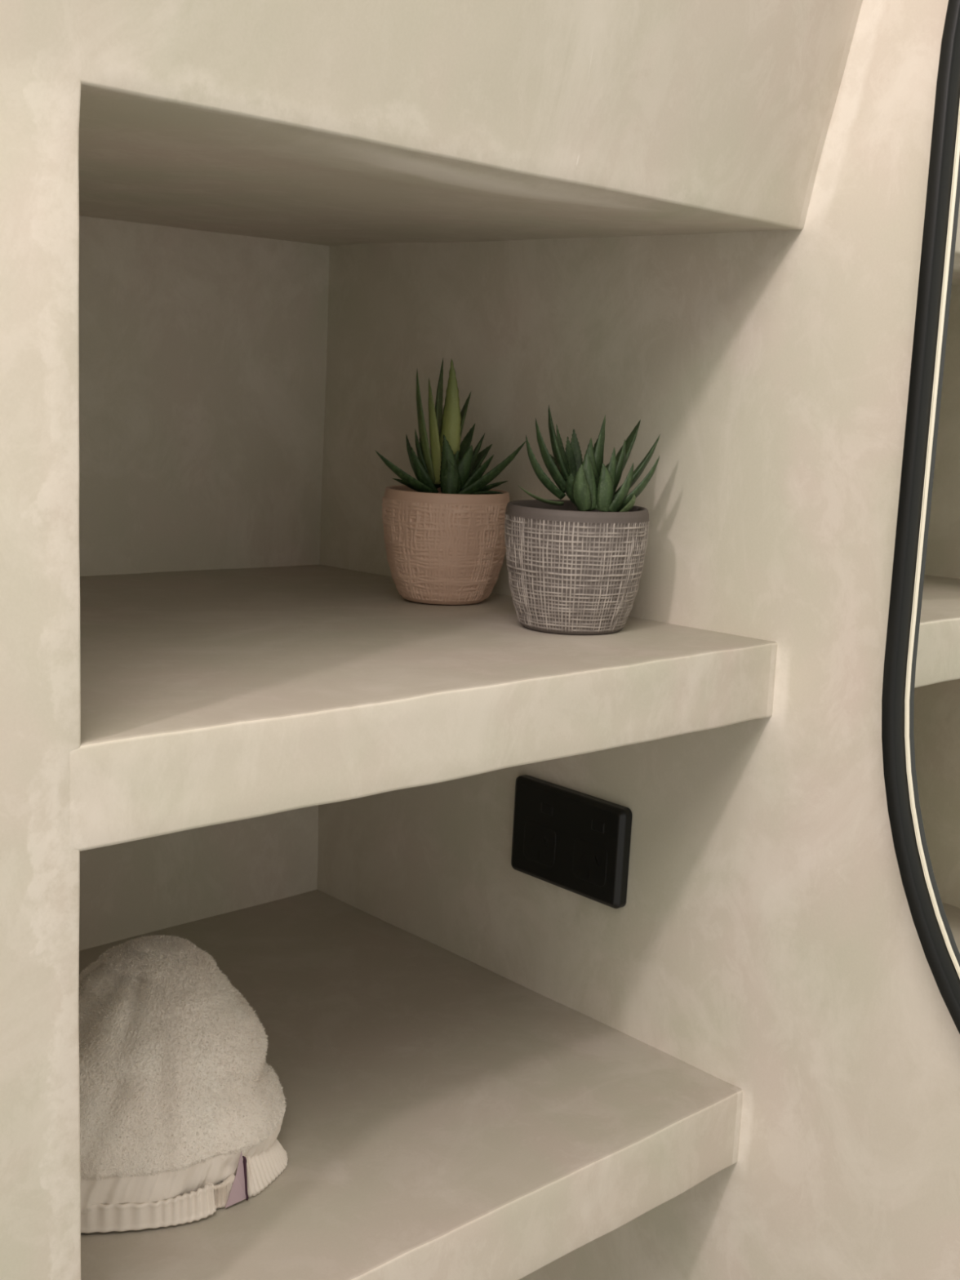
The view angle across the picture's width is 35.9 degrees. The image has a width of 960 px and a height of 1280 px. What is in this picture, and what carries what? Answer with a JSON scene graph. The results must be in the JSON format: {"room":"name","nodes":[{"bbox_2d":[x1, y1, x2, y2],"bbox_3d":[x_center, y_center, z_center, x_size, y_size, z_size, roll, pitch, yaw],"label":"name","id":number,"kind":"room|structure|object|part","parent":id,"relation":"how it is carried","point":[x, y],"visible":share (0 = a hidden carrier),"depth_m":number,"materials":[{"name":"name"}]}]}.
{"room":"bathroom","nodes":[
{"label":"bathroom","id":0,"kind":"room"},
{"bbox_2d":[78,215,329,950],"bbox_3d":[-0.337,0.344,1.212,0.516,1.401,0.010,-7,13,-43],"label":"wall","id":1,"kind":"structure","parent":0,"point":[203,353],"depth_m":1.22,"materials":[{"name":"paint"}]},
{"bbox_2d":[80,889,743,1279],"bbox_3d":[-0.183,0.318,1.022,0.532,0.065,0.503,-7,13,-43],"label":"shelf","id":2,"kind":"object","parent":1,"relation":"attached to","point":[446,1117],"visible":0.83,"depth_m":0.97,"materials":[{"name":"paint"}]},
{"bbox_2d":[80,934,288,1233],"bbox_3d":[-0.226,0.244,0.879,0.224,0.137,0.162,1,10,-10],"label":"hat","id":3,"kind":"object","parent":2,"relation":"on","point":[180,1097],"visible":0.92,"depth_m":0.84,"materials":[{"name":"white fabric"}]},
{"bbox_2d":[67,564,777,851],"bbox_3d":[-0.170,0.013,0.970,0.532,0.056,0.502,-7,13,-43],"label":"shelf","id":4,"kind":"object","parent":1,"relation":"attached to","point":[206,696],"visible":0.89,"depth_m":0.82,"materials":[{"name":"paint"}]},
{"bbox_2d":[374,358,525,604],"bbox_3d":[-0.028,-0.117,1.085,0.110,0.176,0.095,0,10,-15],"label":"potted succulent","id":5,"kind":"object","parent":4,"relation":"on","point":[444,528],"visible":0.95,"depth_m":1.06,"materials":[{"name":"pink ceramic"}]},
{"bbox_2d":[382,484,510,604],"bbox_3d":[-0.026,-0.070,1.094,0.094,0.081,0.095,0,10,-15],"label":"pot","id":6,"kind":"object","parent":5,"relation":"attached to","point":[445,544],"depth_m":1.06,"materials":[{"name":"pink ceramic"}]},
{"bbox_2d":[504,404,660,635],"bbox_3d":[0.064,-0.081,0.981,0.096,0.146,0.096,-4,12,-33],"label":"potted succulent","id":7,"kind":"object","parent":4,"relation":"on","point":[575,566],"visible":1,"depth_m":0.95,"materials":[{"name":"grey ceramic"}]},
{"bbox_2d":[504,499,649,635],"bbox_3d":[0.063,-0.049,0.986,0.096,0.081,0.096,0,10,-15],"label":"pot","id":8,"kind":"object","parent":7,"relation":"attached to","point":[575,566],"depth_m":0.95,"materials":[{"name":"grey ceramic"}]},
{"bbox_2d":[0,0,862,1279],"bbox_3d":[-0.252,0.076,0.423,1.396,2.201,0.220,-7,13,-43],"label":"wall","id":9,"kind":"structure","parent":0,"point":[720,108],"depth_m":0.64,"materials":[{"name":"paint"}]},
{"bbox_2d":[80,91,786,246],"bbox_3d":[-0.153,-0.272,0.938,0.496,0.021,0.495,-7,13,-43],"label":"ceiling","id":10,"kind":"structure","parent":0,"point":[140,162],"depth_m":0.88,"materials":[{"name":"paint"}]},
{"bbox_2d":[317,0,959,1279],"bbox_3d":[0.595,0.093,0.542,0.001,2.201,2.221,-7,13,-43],"label":"wall","id":11,"kind":"structure","parent":0,"point":[765,940],"depth_m":0.99,"materials":[{"name":"paint"}]},
{"bbox_2d":[511,774,632,908],"bbox_3d":[0.066,0.150,1.111,0.011,0.076,0.114,-7,14,-43],"label":"power outlet","id":12,"kind":"object","parent":11,"relation":"attached to","point":[573,841],"visible":1,"depth_m":1.10,"materials":[{"name":"black plastic"}]},
{"bbox_2d":[523,820,555,866],"bbox_3d":[0.045,0.155,1.126,0.001,0.031,0.034,-7,13,-43],"label":"socket","id":13,"kind":"object","parent":12,"relation":"attached to","point":[539,836],"depth_m":1.13,"materials":[{"name":"black plastic"}]},
{"bbox_2d":[541,801,553,815],"bbox_3d":[0.051,0.127,1.117,0.001,0.008,0.012,-7,14,-43],"label":"switch","id":14,"kind":"object","parent":12,"relation":"attached to","point":[547,807],"depth_m":1.12,"materials":[{"name":"black plastic"}]},
{"bbox_2d":[572,838,607,886],"bbox_3d":[0.080,0.163,1.089,0.001,0.031,0.034,-7,13,-43],"label":"socket","id":15,"kind":"object","parent":12,"relation":"attached to","point":[589,855],"depth_m":1.09,"materials":[{"name":"black plastic"}]},
{"bbox_2d":[591,818,604,833],"bbox_3d":[0.086,0.136,1.080,0.001,0.008,0.012,-7,14,-43],"label":"switch","id":16,"kind":"object","parent":12,"relation":"attached to","point":[597,824],"depth_m":1.08,"materials":[{"name":"black plastic"}]},
{"bbox_2d":[881,0,959,1034],"bbox_3d":[0.486,-0.098,0.618,0.020,1.010,0.680,-7,13,-43],"label":"mirror","id":17,"kind":"object","parent":11,"relation":"attached to","point":[921,695],"visible":1,"depth_m":0.87,"materials":[{"name":"black metal"}]},
{"bbox_3d":[0.490,-0.098,0.622,0.006,0.992,0.662,-7,13,-43],"label":"glass","id":18,"kind":"part","parent":17,"relation":"part of","materials":[{"name":"white mirror"}]}
]}

